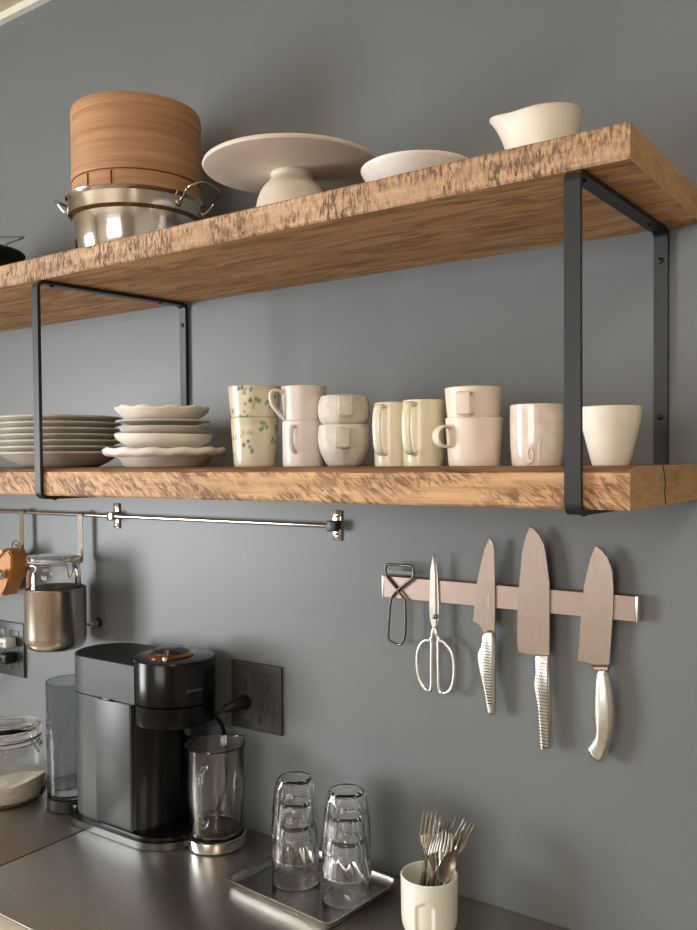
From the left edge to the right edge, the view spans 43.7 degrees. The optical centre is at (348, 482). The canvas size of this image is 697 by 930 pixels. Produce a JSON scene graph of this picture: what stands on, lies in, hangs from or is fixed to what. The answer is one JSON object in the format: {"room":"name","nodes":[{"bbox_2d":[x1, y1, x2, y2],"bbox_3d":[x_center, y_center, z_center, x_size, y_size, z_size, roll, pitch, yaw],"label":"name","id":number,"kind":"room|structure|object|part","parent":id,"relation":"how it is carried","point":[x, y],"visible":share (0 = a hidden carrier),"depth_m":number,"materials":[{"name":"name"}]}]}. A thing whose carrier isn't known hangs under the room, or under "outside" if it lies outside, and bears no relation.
{"room":"kitchen","nodes":[
{"label":"kitchen","id":0,"kind":"room"},
{"bbox_2d":[0,0,23,11],"bbox_3d":[-0.813,-1.093,-0.654,6.600,0.100,4.750,1,2,35],"label":"ceiling","id":1,"kind":"structure","parent":0,"point":[4,4],"depth_m":2.01,"materials":[{"name":"paint"}]},
{"bbox_2d":[72,168,200,199],"bbox_3d":[-0.386,-0.510,1.591,0.230,0.058,0.230,1,2,35],"label":"basket","id":2,"kind":"object","parent":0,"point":[179,179],"depth_m":1.49,"materials":[{"name":"brown wood"}]},
{"bbox_2d":[0,0,696,929],"bbox_3d":[0.515,0.193,1.263,6.600,2.785,0.150,1,2,35],"label":"wall","id":3,"kind":"structure","parent":0,"point":[561,836],"depth_m":1.46,"materials":[{"name":"grey paint"}]},
{"bbox_2d":[0,620,25,677],"bbox_3d":[-0.825,0.402,2.110,0.126,0.130,0.009,1,2,35],"label":"wall outlet","id":4,"kind":"object","parent":3,"relation":"attached to","point":[7,628],"visible":0.74,"depth_m":2.09,"materials":[{"name":"metal"}]},
{"bbox_2d":[0,651,15,664],"bbox_3d":[-0.878,0.464,2.093,0.163,0.115,0.043,0,1,15],"label":"plug","id":5,"kind":"object","parent":4,"relation":"attached to","point":[8,657],"visible":1,"depth_m":2.07,"materials":[{"name":"plastic"}]},
{"bbox_2d":[0,636,15,647],"bbox_3d":[-0.879,0.398,2.089,0.162,0.054,0.047,0,1,15],"label":"plug","id":6,"kind":"object","parent":4,"relation":"attached to","point":[5,642],"visible":1,"depth_m":2.07,"materials":[{"name":"plastic"}]},
{"bbox_2d":[0,0,50,25],"bbox_3d":[0.507,-1.088,1.129,6.480,0.017,0.016,1,2,35],"label":"trim","id":7,"kind":"structure","parent":3,"relation":"attached to","point":[25,6],"depth_m":2.01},
{"bbox_2d":[87,618,101,627],"bbox_3d":[-0.560,0.310,1.909,0.022,0.022,0.031,1,2,35],"label":"peg","id":8,"kind":"object","parent":3,"relation":"attached to","point":[98,622],"visible":1,"depth_m":1.91,"materials":[{"name":"silver metal"}]},
{"bbox_2d":[32,280,188,499],"bbox_3d":[-0.436,-0.164,1.629,0.019,0.384,0.322,1,2,42],"label":"shelf bracket","id":9,"kind":"object","parent":3,"relation":"attached to","point":[36,305],"visible":0.7,"depth_m":1.52,"materials":[{"name":"metal"}]},
{"bbox_2d":[0,503,341,540],"bbox_3d":[-0.632,0.071,1.957,1.502,0.054,0.022,1,2,35],"label":"utensil rail","id":10,"kind":"object","parent":3,"relation":"attached to","point":[335,525],"visible":1,"depth_m":1.71,"materials":[{"name":"metal"}]},
{"bbox_2d":[15,509,28,548],"bbox_3d":[-0.767,0.112,2.040,0.015,0.101,0.030,1,2,35],"label":"hook","id":11,"kind":"object","parent":10,"relation":"hanging from","point":[21,512],"visible":0.81,"depth_m":2.04,"materials":[{"name":"silver metal"}]},
{"bbox_2d":[0,540,26,595],"bbox_3d":[-0.844,0.204,2.051,0.208,0.145,0.062,1,2,35],"label":"tool","id":12,"kind":"object","parent":11,"relation":"hanging from","point":[13,568],"visible":1,"depth_m":2.00,"materials":[{"name":"brown wood"}]},
{"bbox_3d":[-0.796,0.210,1.992,0.024,0.024,0.020,1,2,35],"label":"knob","id":13,"kind":"part","parent":12,"relation":"part of","materials":[{"name":"silver metal"}]},
{"bbox_2d":[76,511,86,562],"bbox_3d":[-0.591,0.120,1.917,0.015,0.114,0.030,1,2,35],"label":"hook","id":14,"kind":"object","parent":10,"relation":"hanging from","point":[80,514],"visible":0.84,"depth_m":1.92,"materials":[{"name":"silver metal"}]},
{"bbox_2d":[23,559,86,652],"bbox_3d":[-0.630,0.257,1.866,0.130,0.197,0.130,1,2,35],"label":"steel canister","id":15,"kind":"object","parent":14,"relation":"hanging from","point":[54,621],"visible":0.91,"depth_m":1.81,"materials":[{"name":"silver metal"}]},
{"bbox_2d":[25,553,79,590],"bbox_3d":[-0.632,0.251,1.860,0.112,0.196,0.112,-1,2,-27],"label":"glass jar","id":16,"kind":"object","parent":15,"relation":"in","point":[46,571],"visible":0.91,"depth_m":1.82,"materials":[{"name":"clear"}]},
{"bbox_3d":[-0.633,0.160,1.858,0.109,0.013,0.109,1,2,35],"label":"lid","id":17,"kind":"part","parent":16,"relation":"part of","materials":[{"name":"clear glass"}]},
{"bbox_3d":[-0.635,0.071,1.954,1.500,0.008,0.008,1,2,35],"label":"rod","id":18,"kind":"part","parent":10,"relation":"part of","materials":[{"name":"metal"}]},
{"bbox_2d":[231,659,282,735],"bbox_3d":[-0.176,0.408,1.655,0.126,0.130,0.009,1,2,35],"label":"wall outlet","id":19,"kind":"object","parent":3,"relation":"attached to","point":[263,683],"visible":0.96,"depth_m":1.65,"materials":[{"name":"plastic"}]},
{"bbox_2d":[238,677,248,693],"bbox_3d":[-0.203,0.389,1.669,0.028,0.030,0.001,1,2,35],"label":"socket","id":20,"kind":"object","parent":19,"relation":"attached to","point":[243,682],"depth_m":1.67,"materials":[{"name":"plastic"}]},
{"bbox_2d":[238,696,248,713],"bbox_3d":[-0.202,0.427,1.670,0.028,0.030,0.001,1,2,35],"label":"socket","id":21,"kind":"object","parent":19,"relation":"attached to","point":[245,711],"depth_m":1.67,"materials":[{"name":"plastic"}]},
{"bbox_2d":[259,681,270,697],"bbox_3d":[-0.157,0.390,1.637,0.028,0.030,0.001,1,2,35],"label":"socket","id":22,"kind":"object","parent":19,"relation":"attached to","point":[264,686],"depth_m":1.64,"materials":[{"name":"plastic"}]},
{"bbox_2d":[260,700,270,717],"bbox_3d":[-0.157,0.428,1.638,0.028,0.030,0.001,1,2,35],"label":"socket","id":23,"kind":"object","parent":19,"relation":"attached to","point":[265,705],"depth_m":1.64,"materials":[{"name":"plastic"}]},
{"bbox_2d":[0,121,696,331],"bbox_3d":[-0.498,-0.377,1.671,2.163,0.040,0.314,1,2,35],"label":"wooden shelf","id":24,"kind":"object","parent":3,"relation":"attached to","point":[511,200],"visible":0.97,"depth_m":1.23,"materials":[{"name":"brown wood"}]},
{"bbox_2d":[0,236,25,265],"bbox_3d":[-0.819,-0.471,1.896,0.216,0.143,0.216,-1,1,-19],"label":"pot","id":25,"kind":"object","parent":24,"relation":"on","point":[8,255],"visible":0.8,"depth_m":1.86,"materials":[{"name":"metal"}]},
{"bbox_2d":[53,181,220,248],"bbox_3d":[-0.389,-0.462,1.594,0.254,0.132,0.285,-1,2,-32],"label":"steel pot","id":26,"kind":"object","parent":24,"relation":"on","point":[98,213],"visible":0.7,"depth_m":1.49,"materials":[{"name":"silver metal"}]},
{"bbox_3d":[-0.517,-0.506,1.637,0.052,0.045,0.104,0,1,19],"label":"handle","id":27,"kind":"part","parent":26,"relation":"part of","materials":[{"name":"metal"}]},
{"bbox_2d":[70,91,201,199],"bbox_3d":[-0.387,-0.577,1.589,0.233,0.192,0.234,1,2,35],"label":"steamer","id":28,"kind":"object","parent":26,"relation":"in","point":[134,137],"visible":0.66,"depth_m":1.49,"materials":[{"name":"brown wood"}]},
{"bbox_3d":[-0.262,-0.506,1.549,0.052,0.045,0.104,0,1,19],"label":"handle","id":29,"kind":"part","parent":26,"relation":"part of","materials":[{"name":"metal"}]},
{"bbox_2d":[202,133,376,206],"bbox_3d":[-0.090,-0.449,1.387,0.282,0.113,0.282,1,2,35],"label":"cake stand","id":30,"kind":"object","parent":24,"relation":"on","point":[277,167],"visible":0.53,"depth_m":1.34,"materials":[{"name":"ceramic"}]},
{"bbox_2d":[361,150,467,181],"bbox_3d":[0.100,-0.420,1.248,0.164,0.058,0.164,1,2,35],"label":"bowl","id":31,"kind":"object","parent":24,"relation":"on","point":[391,164],"visible":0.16,"depth_m":1.18,"materials":[{"name":"ceramic"}]},
{"bbox_2d":[489,102,583,149],"bbox_3d":[0.250,-0.434,1.137,0.111,0.089,0.105,1,2,35],"label":"pitcher","id":32,"kind":"object","parent":24,"relation":"on","point":[537,123],"visible":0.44,"depth_m":1.09,"materials":[{"name":"ceramic"}]},
{"bbox_2d":[0,464,696,510],"bbox_3d":[-0.497,-0.006,1.677,2.164,0.048,0.307,1,2,35],"label":"wooden shelf","id":33,"kind":"object","parent":3,"relation":"attached to","point":[630,487],"visible":0.92,"depth_m":1.13,"materials":[{"name":"brown wood"}]},
{"bbox_2d":[0,451,114,467],"bbox_3d":[-0.555,-0.044,1.679,0.233,0.029,0.233,1,2,35],"label":"plate","id":34,"kind":"object","parent":33,"relation":"on","point":[50,458],"visible":0.81,"depth_m":1.60,"materials":[{"name":"grey ceramic"}]},
{"bbox_2d":[0,445,121,451],"bbox_3d":[-0.555,-0.060,1.678,0.230,0.020,0.230,1,2,35],"label":"dinner plate","id":35,"kind":"object","parent":34,"relation":"on","point":[45,447],"visible":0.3,"depth_m":1.58,"materials":[{"name":"grey ceramic"}]},
{"bbox_2d":[0,439,120,445],"bbox_3d":[-0.554,-0.071,1.677,0.230,0.020,0.230,1,2,35],"label":"dinner plate","id":36,"kind":"object","parent":35,"relation":"on","point":[20,442],"visible":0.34,"depth_m":1.59,"materials":[{"name":"grey ceramic"}]},
{"bbox_2d":[0,433,115,439],"bbox_3d":[-0.556,-0.083,1.678,0.230,0.020,0.230,1,2,35],"label":"dinner plate","id":37,"kind":"object","parent":36,"relation":"on","point":[14,436],"visible":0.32,"depth_m":1.59,"materials":[{"name":"grey ceramic"}]},
{"bbox_2d":[0,427,120,433],"bbox_3d":[-0.554,-0.094,1.677,0.230,0.020,0.230,1,2,35],"label":"dinner plate","id":38,"kind":"object","parent":37,"relation":"on","point":[9,430],"visible":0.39,"depth_m":1.59,"materials":[{"name":"grey ceramic"}]},
{"bbox_2d":[0,421,121,427],"bbox_3d":[-0.556,-0.105,1.678,0.230,0.020,0.230,1,2,35],"label":"dinner plate","id":39,"kind":"object","parent":38,"relation":"on","point":[6,424],"visible":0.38,"depth_m":1.59,"materials":[{"name":"grey ceramic"}]},
{"bbox_2d":[0,414,121,421],"bbox_3d":[-0.555,-0.116,1.677,0.230,0.020,0.230,1,2,35],"label":"dinner plate","id":40,"kind":"object","parent":39,"relation":"on","point":[28,417],"visible":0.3,"depth_m":1.59,"materials":[{"name":"grey ceramic"}]},
{"bbox_2d":[102,447,225,466],"bbox_3d":[-0.316,-0.044,1.501,0.211,0.034,0.211,1,2,35],"label":"scalloped dish","id":41,"kind":"object","parent":33,"relation":"on","point":[148,456],"visible":0.97,"depth_m":1.43,"materials":[{"name":"ceramic"}]},
{"bbox_2d":[114,433,211,447],"bbox_3d":[-0.320,-0.073,1.504,0.167,0.024,0.167,2,3,35],"label":"oval bowl","id":42,"kind":"object","parent":41,"relation":"on","point":[160,440],"visible":0.95,"depth_m":1.44,"materials":[{"name":"ceramic"}]},
{"bbox_2d":[118,425,205,433],"bbox_3d":[-0.322,-0.089,1.505,0.149,0.015,0.149,1,2,35],"label":"plate","id":43,"kind":"object","parent":42,"relation":"on","point":[177,429],"visible":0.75,"depth_m":1.44,"materials":[{"name":"grey ceramic"}]},
{"bbox_2d":[115,418,209,425],"bbox_3d":[-0.321,-0.102,1.504,0.161,0.010,0.161,1,2,35],"label":"plate","id":44,"kind":"object","parent":43,"relation":"on","point":[158,421],"visible":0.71,"depth_m":1.45,"materials":[{"name":"grey ceramic"}]},
{"bbox_2d":[114,404,208,418],"bbox_3d":[-0.321,-0.119,1.503,0.160,0.026,0.161,1,2,35],"label":"scalloped bowl","id":45,"kind":"object","parent":44,"relation":"on","point":[143,411],"visible":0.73,"depth_m":1.44,"materials":[{"name":"ceramic"}]},
{"bbox_2d":[231,417,278,466],"bbox_3d":[-0.149,-0.064,1.384,0.077,0.077,0.077,1,2,42],"label":"patterned cup","id":46,"kind":"object","parent":33,"relation":"on","point":[254,439],"visible":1,"depth_m":1.35,"materials":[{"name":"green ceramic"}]},
{"bbox_2d":[228,385,280,417],"bbox_3d":[-0.149,-0.116,1.383,0.084,0.074,0.084,0,1,20],"label":"patterned cup","id":47,"kind":"object","parent":46,"relation":"on","point":[244,400],"visible":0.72,"depth_m":1.35,"materials":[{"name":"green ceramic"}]},
{"bbox_2d":[282,420,325,466],"bbox_3d":[-0.067,-0.059,1.324,0.067,0.069,0.074,-1,1,-17],"label":"mug","id":48,"kind":"object","parent":33,"relation":"on","point":[299,437],"visible":0.84,"depth_m":1.30,"materials":[{"name":"white ceramic"}]},
{"bbox_3d":[-0.083,-0.064,1.290,0.008,0.045,0.021,0,2,22],"label":"handle","id":49,"kind":"part","parent":48,"relation":"part of","materials":[{"name":"white ceramic"}]},
{"bbox_2d":[268,385,326,420],"bbox_3d":[-0.071,-0.109,1.321,0.069,0.074,0.081,0,2,34],"label":"mug","id":50,"kind":"object","parent":48,"relation":"on","point":[299,402],"visible":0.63,"depth_m":1.30,"materials":[{"name":"white ceramic"}]},
{"bbox_3d":[-0.107,-0.118,1.311,0.028,0.049,0.008,-1,2,-21],"label":"handle","id":51,"kind":"part","parent":50,"relation":"part of","materials":[{"name":"white ceramic"}]},
{"bbox_2d":[318,424,369,465],"bbox_3d":[-0.007,-0.055,1.276,0.076,0.061,0.094,0,1,3],"label":"cup","id":52,"kind":"object","parent":33,"relation":"on","point":[339,444],"visible":0.97,"depth_m":1.25,"materials":[{"name":"grey ceramic"}]},
{"bbox_3d":[-0.009,-0.064,1.240,0.021,0.031,0.022,0,1,3],"label":"handle","id":53,"kind":"part","parent":52,"relation":"part of","materials":[{"name":"grey ceramic"}]},
{"bbox_2d":[318,394,369,424],"bbox_3d":[-0.003,-0.100,1.278,0.077,0.056,0.090,-1,2,-35],"label":"cup","id":54,"kind":"object","parent":52,"relation":"on","point":[340,408],"visible":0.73,"depth_m":1.25,"materials":[{"name":"grey ceramic"}]},
{"bbox_3d":[-0.004,-0.110,1.238,0.021,0.030,0.022,0,1,-2],"label":"handle","id":55,"kind":"part","parent":54,"relation":"part of","materials":[{"name":"grey ceramic"}]},
{"bbox_2d":[372,402,403,465],"bbox_3d":[0.058,-0.069,1.245,0.054,0.092,0.074,0,2,33],"label":"mug","id":56,"kind":"object","parent":33,"relation":"on","point":[387,416],"visible":0.77,"depth_m":1.23,"materials":[{"name":"beige ceramic"}]},
{"bbox_3d":[0.044,-0.074,1.224,0.013,0.074,0.024,0,2,33],"label":"handle","id":57,"kind":"part","parent":56,"relation":"part of","materials":[{"name":"beige ceramic"}]},
{"bbox_2d":[402,399,443,465],"bbox_3d":[0.098,-0.068,1.198,0.057,0.092,0.078,1,2,35],"label":"mug","id":58,"kind":"object","parent":33,"relation":"on","point":[420,417],"visible":0.87,"depth_m":1.18,"materials":[{"name":"yellow ceramic"}]},
{"bbox_3d":[0.083,-0.073,1.176,0.013,0.074,0.024,1,2,35],"label":"handle","id":59,"kind":"part","parent":58,"relation":"part of","materials":[{"name":"yellow ceramic"}]},
{"bbox_2d":[432,416,502,465],"bbox_3d":[0.159,-0.054,1.159,0.097,0.064,0.077,-1,1,-20],"label":"mug","id":60,"kind":"object","parent":33,"relation":"on","point":[471,441],"visible":0.98,"depth_m":1.13,"materials":[{"name":"ceramic"}]},
{"bbox_3d":[0.125,-0.061,1.147,0.025,0.031,0.018,-1,1,-20],"label":"handle","id":61,"kind":"part","parent":60,"relation":"part of","materials":[{"name":"ceramic"}]},
{"bbox_2d":[445,386,502,417],"bbox_3d":[0.165,-0.094,1.155,0.077,0.066,0.091,0,2,24],"label":"mug","id":62,"kind":"object","parent":60,"relation":"on","point":[461,401],"visible":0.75,"depth_m":1.13,"materials":[{"name":"ceramic"}]},
{"bbox_3d":[0.150,-0.103,1.122,0.020,0.032,0.019,0,2,24],"label":"handle","id":63,"kind":"part","parent":62,"relation":"part of","materials":[{"name":"ceramic"}]},
{"bbox_2d":[510,403,563,465],"bbox_3d":[0.241,-0.060,1.111,0.068,0.078,0.069,0,1,12],"label":"cup","id":64,"kind":"object","parent":33,"relation":"on","point":[536,429],"visible":0.98,"depth_m":1.08,"materials":[{"name":"ceramic"}]},
{"bbox_2d":[583,405,641,465],"bbox_3d":[0.319,-0.057,1.057,0.074,0.071,0.074,0,1,17],"label":"tumbler","id":65,"kind":"object","parent":33,"relation":"on","point":[610,432],"visible":0.9,"depth_m":1.03,"materials":[{"name":"ceramic"}]},
{"bbox_2d":[382,574,641,622],"bbox_3d":[0.237,0.177,1.354,0.429,0.037,0.018,1,2,35],"label":"rack","id":66,"kind":"object","parent":3,"relation":"attached to","point":[626,607],"visible":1,"depth_m":1.34,"materials":[{"name":"metal"}]},
{"bbox_2d":[384,563,414,645],"bbox_3d":[0.085,0.204,1.445,0.060,0.138,0.006,1,2,38],"label":"peeler","id":67,"kind":"object","parent":66,"relation":"attached to","point":[390,571],"visible":1,"depth_m":1.44,"materials":[{"name":"metal"}]},
{"bbox_3d":[0.085,0.149,1.445,0.050,0.007,0.001,1,2,35],"label":"blade","id":68,"kind":"part","parent":67,"relation":"part of","materials":[{"name":"grey metal"}]},
{"bbox_2d":[415,553,455,694],"bbox_3d":[0.141,0.229,1.408,0.075,0.229,0.006,1,2,35],"label":"scissors","id":69,"kind":"object","parent":66,"relation":"attached to","point":[434,585],"visible":1,"depth_m":1.41,"materials":[{"name":"grey metal"}]},
{"bbox_3d":[0.128,0.285,1.419,0.043,0.116,0.006,1,2,35],"label":"handle","id":70,"kind":"part","parent":69,"relation":"part of","materials":[{"name":"metal"}]},
{"bbox_3d":[0.137,0.175,1.409,0.012,0.122,0.002,1,2,35],"label":"blade","id":71,"kind":"part","parent":69,"relation":"part of","materials":[{"name":"metal"}]},
{"bbox_3d":[0.142,0.176,1.408,0.011,0.123,0.002,1,2,35],"label":"blade","id":72,"kind":"part","parent":69,"relation":"part of","materials":[{"name":"metal"}]},
{"bbox_3d":[0.153,0.285,1.401,0.046,0.116,0.006,1,2,35],"label":"handle","id":73,"kind":"part","parent":69,"relation":"part of","materials":[{"name":"metal"}]},
{"bbox_2d":[473,537,496,714],"bbox_3d":[0.212,0.224,1.359,0.040,0.279,0.013,1,2,35],"label":"kitchen knife","id":74,"kind":"object","parent":66,"relation":"attached to","point":[484,606],"visible":1,"depth_m":1.35,"materials":[{"name":"metal"}]},
{"bbox_3d":[0.211,0.161,1.358,0.039,0.153,0.002,1,2,35],"label":"blade","id":75,"kind":"part","parent":74,"relation":"part of","materials":[{"name":"metal"}]},
{"bbox_3d":[0.217,0.296,1.359,0.031,0.134,0.013,1,2,35],"label":"handle","id":76,"kind":"part","parent":74,"relation":"part of","materials":[{"name":"metal"}]},
{"bbox_2d":[517,526,551,748],"bbox_3d":[0.281,0.233,1.312,0.055,0.336,0.014,1,2,35],"label":"kitchen knife","id":77,"kind":"object","parent":66,"relation":"attached to","point":[533,625],"visible":1,"depth_m":1.30,"materials":[{"name":"silver metal"}]},
{"bbox_3d":[0.279,0.163,1.311,0.053,0.196,0.002,1,2,35],"label":"blade","id":78,"kind":"part","parent":77,"relation":"part of","materials":[{"name":"metal"}]},
{"bbox_3d":[0.293,0.329,1.307,0.028,0.144,0.014,1,2,35],"label":"handle","id":79,"kind":"part","parent":77,"relation":"part of","materials":[{"name":"metal"}]},
{"bbox_2d":[577,545,614,761],"bbox_3d":[0.358,0.247,1.258,0.055,0.315,0.018,1,2,35],"label":"kitchen knife","id":80,"kind":"object","parent":66,"relation":"attached to","point":[595,637],"visible":1,"depth_m":1.25,"materials":[{"name":"silver metal"}]},
{"bbox_3d":[0.357,0.177,1.257,0.054,0.175,0.002,1,2,35],"label":"blade","id":81,"kind":"part","parent":80,"relation":"part of","materials":[{"name":"metal"}]},
{"bbox_3d":[0.365,0.335,1.256,0.040,0.140,0.018,1,2,35],"label":"handle","id":82,"kind":"part","parent":80,"relation":"part of","materials":[{"name":"metal"}]},
{"bbox_2d":[564,169,668,516],"bbox_3d":[0.342,-0.157,1.084,0.019,0.384,0.322,1,2,37],"label":"shelf bracket","id":83,"kind":"object","parent":3,"relation":"attached to","point":[574,181],"visible":0.85,"depth_m":0.96,"materials":[{"name":"black metal"}]},
{"bbox_3d":[-0.792,1.691,-0.586,6.600,0.100,4.750,1,2,35],"label":"floor","id":84,"kind":"structure","parent":0,"visible":0},
{"bbox_3d":[-0.186,1.148,1.390,0.873,0.877,0.484,1,2,35],"label":"base cabinet","id":85,"kind":"object","parent":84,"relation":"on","visible":0},
{"bbox_2d":[0,828,569,929],"bbox_3d":[0.549,0.701,0.863,2.679,0.035,0.489,1,2,35],"label":"countertop","id":86,"kind":"structure","parent":85,"relation":"on","point":[83,880],"depth_m":1.42,"materials":[{"name":"silver metal"}]},
{"bbox_2d":[45,643,250,854],"bbox_3d":[-0.405,0.489,1.710,0.478,0.361,0.180,1,2,35],"label":"coffee machine","id":87,"kind":"object","parent":86,"relation":"on","point":[118,727],"visible":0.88,"depth_m":1.63,"materials":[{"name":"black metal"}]},
{"bbox_3d":[-0.574,0.526,1.799,0.100,0.236,0.100,1,2,35],"label":"water tank","id":88,"kind":"part","parent":87,"relation":"part of","materials":[{"name":"grey plastic"}]},
{"bbox_3d":[-0.573,0.656,1.803,0.100,0.025,0.100,1,2,35],"label":"tank","id":89,"kind":"part","parent":87,"relation":"part of","materials":[{"name":"black plastic"}]},
{"bbox_3d":[-0.444,0.373,1.726,0.220,0.070,0.147,1,2,35],"label":"lid","id":90,"kind":"part","parent":87,"relation":"part of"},
{"bbox_3d":[-0.446,0.531,1.643,0.098,0.236,0.002,1,2,35],"label":"panel","id":91,"kind":"part","parent":87,"relation":"part of","materials":[{"name":"metal"}]},
{"bbox_3d":[-0.443,0.338,1.724,0.218,0.001,0.143,1,2,35],"label":"plate","id":92,"kind":"part","parent":87,"relation":"part of","materials":[{"name":"black plastic"}]},
{"bbox_3d":[-0.412,0.663,1.712,0.328,0.014,0.168,1,2,35],"label":"plate","id":93,"kind":"part","parent":87,"relation":"part of","materials":[{"name":"silver metal"}]},
{"bbox_3d":[-0.293,0.460,1.628,0.044,0.022,0.044,1,2,35],"label":"spout","id":94,"kind":"part","parent":87,"relation":"part of","materials":[{"name":"black plastic"}]},
{"bbox_2d":[184,734,244,840],"bbox_3d":[-0.253,0.566,1.608,0.112,0.166,0.144,1,2,35],"label":"glass pitcher","id":95,"kind":"object","parent":87,"relation":"on","point":[214,763],"visible":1,"depth_m":1.57,"materials":[{"name":"clear glass"}]},
{"bbox_3d":[-0.259,0.562,1.547,0.010,0.116,0.041,0,1,9],"label":"handle","id":96,"kind":"part","parent":95,"relation":"part of","materials":[{"name":"clear glass"}]},
{"bbox_2d":[185,824,245,854],"bbox_3d":[-0.247,0.660,1.619,0.113,0.021,0.113,-1,2,-28],"label":"drip tray","id":97,"kind":"object","parent":87,"relation":"on","point":[229,845],"depth_m":1.57,"materials":[{"name":"silver plastic"}]},
{"bbox_3d":[-0.253,0.542,1.689,0.044,0.240,0.117,-1,2,-29],"label":"power cord","id":98,"kind":"part","parent":87,"relation":"part of","materials":[{"name":"black rubber"}]},
{"bbox_2d":[226,849,397,928],"bbox_3d":[-0.061,0.666,1.446,0.237,0.015,0.184,1,2,40],"label":"steel tray","id":99,"kind":"object","parent":86,"relation":"on","point":[254,879],"visible":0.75,"depth_m":1.42,"materials":[{"name":"metal"}]},
{"bbox_2d":[272,858,319,889],"bbox_3d":[-0.090,0.622,1.470,0.082,0.097,0.082,0,2,24],"label":"drinking glass","id":100,"kind":"object","parent":99,"relation":"on","point":[284,877],"visible":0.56,"depth_m":1.44,"materials":[{"name":"clear"}]},
{"bbox_2d":[271,835,319,866],"bbox_3d":[-0.090,0.583,1.469,0.082,0.097,0.082,0,1,4],"label":"drinking glass","id":101,"kind":"object","parent":100,"relation":"on","point":[284,854],"visible":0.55,"depth_m":1.44,"materials":[{"name":"clear"}]},
{"bbox_2d":[271,771,318,843],"bbox_3d":[-0.090,0.544,1.468,0.082,0.097,0.082,-1,1,-17],"label":"drinking glass","id":102,"kind":"object","parent":101,"relation":"on","point":[295,820],"visible":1,"depth_m":1.44,"materials":[{"name":"clear"}]},
{"bbox_2d":[322,875,371,907],"bbox_3d":[-0.003,0.623,1.410,0.082,0.097,0.082,1,2,35],"label":"drinking glass","id":103,"kind":"object","parent":99,"relation":"on","point":[337,895],"visible":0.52,"depth_m":1.38,"materials":[{"name":"clear"}]},
{"bbox_2d":[322,852,371,883],"bbox_3d":[-0.003,0.584,1.409,0.082,0.097,0.082,0,1,15],"label":"drinking glass","id":104,"kind":"object","parent":103,"relation":"on","point":[339,871],"visible":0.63,"depth_m":1.38,"materials":[{"name":"clear"}]},
{"bbox_2d":[321,784,371,859],"bbox_3d":[-0.004,0.545,1.408,0.082,0.097,0.082,-1,1,-5],"label":"drinking glass","id":105,"kind":"object","parent":104,"relation":"on","point":[346,835],"visible":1,"depth_m":1.38,"materials":[{"name":"clear"}]},
{"bbox_2d":[401,860,457,929],"bbox_3d":[0.122,0.632,1.312,0.086,0.086,0.086,-2,2,-38],"label":"cup","id":106,"kind":"object","parent":86,"relation":"on","point":[426,907],"visible":0.92,"depth_m":1.28,"materials":[{"name":"beige ceramic"}]},
{"bbox_2d":[419,810,436,885],"bbox_3d":[0.115,0.579,1.298,0.036,0.181,0.009,-1,1,-13],"label":"fork","id":107,"kind":"object","parent":106,"relation":"in","point":[425,840],"visible":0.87,"depth_m":1.30,"materials":[{"name":"metal"}]},
{"bbox_2d":[419,813,440,884],"bbox_3d":[0.117,0.587,1.323,0.045,0.164,0.014,-1,1,-11],"label":"fork","id":108,"kind":"object","parent":106,"relation":"in","point":[438,828],"visible":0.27,"depth_m":1.32,"materials":[{"name":"metal"}]},
{"bbox_2d":[428,831,442,885],"bbox_3d":[0.123,0.592,1.289,0.031,0.153,0.020,0,2,29],"label":"fork","id":109,"kind":"object","parent":106,"relation":"in","point":[432,856],"visible":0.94,"depth_m":1.28,"materials":[{"name":"metal"}]},
{"bbox_2d":[427,815,455,885],"bbox_3d":[0.135,0.590,1.332,0.065,0.158,0.008,-1,1,-15],"label":"fork","id":110,"kind":"object","parent":106,"relation":"in","point":[441,825],"visible":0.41,"depth_m":1.33,"materials":[{"name":"metal"}]},
{"bbox_2d":[431,830,453,885],"bbox_3d":[0.131,0.596,1.310,0.057,0.146,0.009,-1,1,-11],"label":"fork","id":111,"kind":"object","parent":106,"relation":"in","point":[444,831],"visible":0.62,"depth_m":1.31,"materials":[{"name":"metal"}]},
{"bbox_2d":[435,830,452,885],"bbox_3d":[0.135,0.594,1.298,0.040,0.149,0.016,0,1,0],"label":"fork","id":112,"kind":"object","parent":106,"relation":"in","point":[442,853],"visible":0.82,"depth_m":1.30,"materials":[{"name":"metal"}]},
{"bbox_2d":[438,852,455,884],"bbox_3d":[0.141,0.605,1.286,0.029,0.128,0.028,-1,2,-25],"label":"spoon","id":113,"kind":"object","parent":106,"relation":"in","point":[446,868],"visible":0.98,"depth_m":1.28,"materials":[{"name":"metal"}]},
{"bbox_2d":[446,830,463,883],"bbox_3d":[0.150,0.595,1.300,0.053,0.148,0.028,-1,1,-12],"label":"spoon","id":114,"kind":"object","parent":106,"relation":"in","point":[457,844],"visible":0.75,"depth_m":1.31,"materials":[{"name":"metal"}]},
{"bbox_2d":[439,819,474,885],"bbox_3d":[0.153,0.590,1.322,0.081,0.158,0.008,-1,1,-9],"label":"fork","id":115,"kind":"object","parent":106,"relation":"in","point":[463,845],"visible":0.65,"depth_m":1.32,"materials":[{"name":"metal"}]},
{"bbox_3d":[-1.048,1.140,1.993,1.215,0.877,0.484,1,2,35],"label":"base cabinet","id":116,"kind":"object","parent":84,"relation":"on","visible":0},
{"bbox_2d":[0,788,83,865],"bbox_3d":[-1.049,0.686,1.981,1.221,0.035,0.489,1,2,35],"label":"countertop","id":117,"kind":"structure","parent":116,"relation":"on","point":[26,829],"depth_m":1.68,"materials":[{"name":"silver metal"}]},
{"bbox_2d":[0,715,46,809],"bbox_3d":[-0.719,0.587,1.837,0.164,0.164,0.157,1,2,35],"label":"jar","id":118,"kind":"object","parent":117,"relation":"on","point":[23,767],"visible":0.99,"depth_m":1.79,"materials":[{"name":"clear glass"}]},
{"bbox_3d":[-0.722,0.519,1.837,0.144,0.023,0.144,1,2,35],"label":"lid","id":119,"kind":"part","parent":118,"relation":"part of","materials":[{"name":"clear glass"}]}
]}

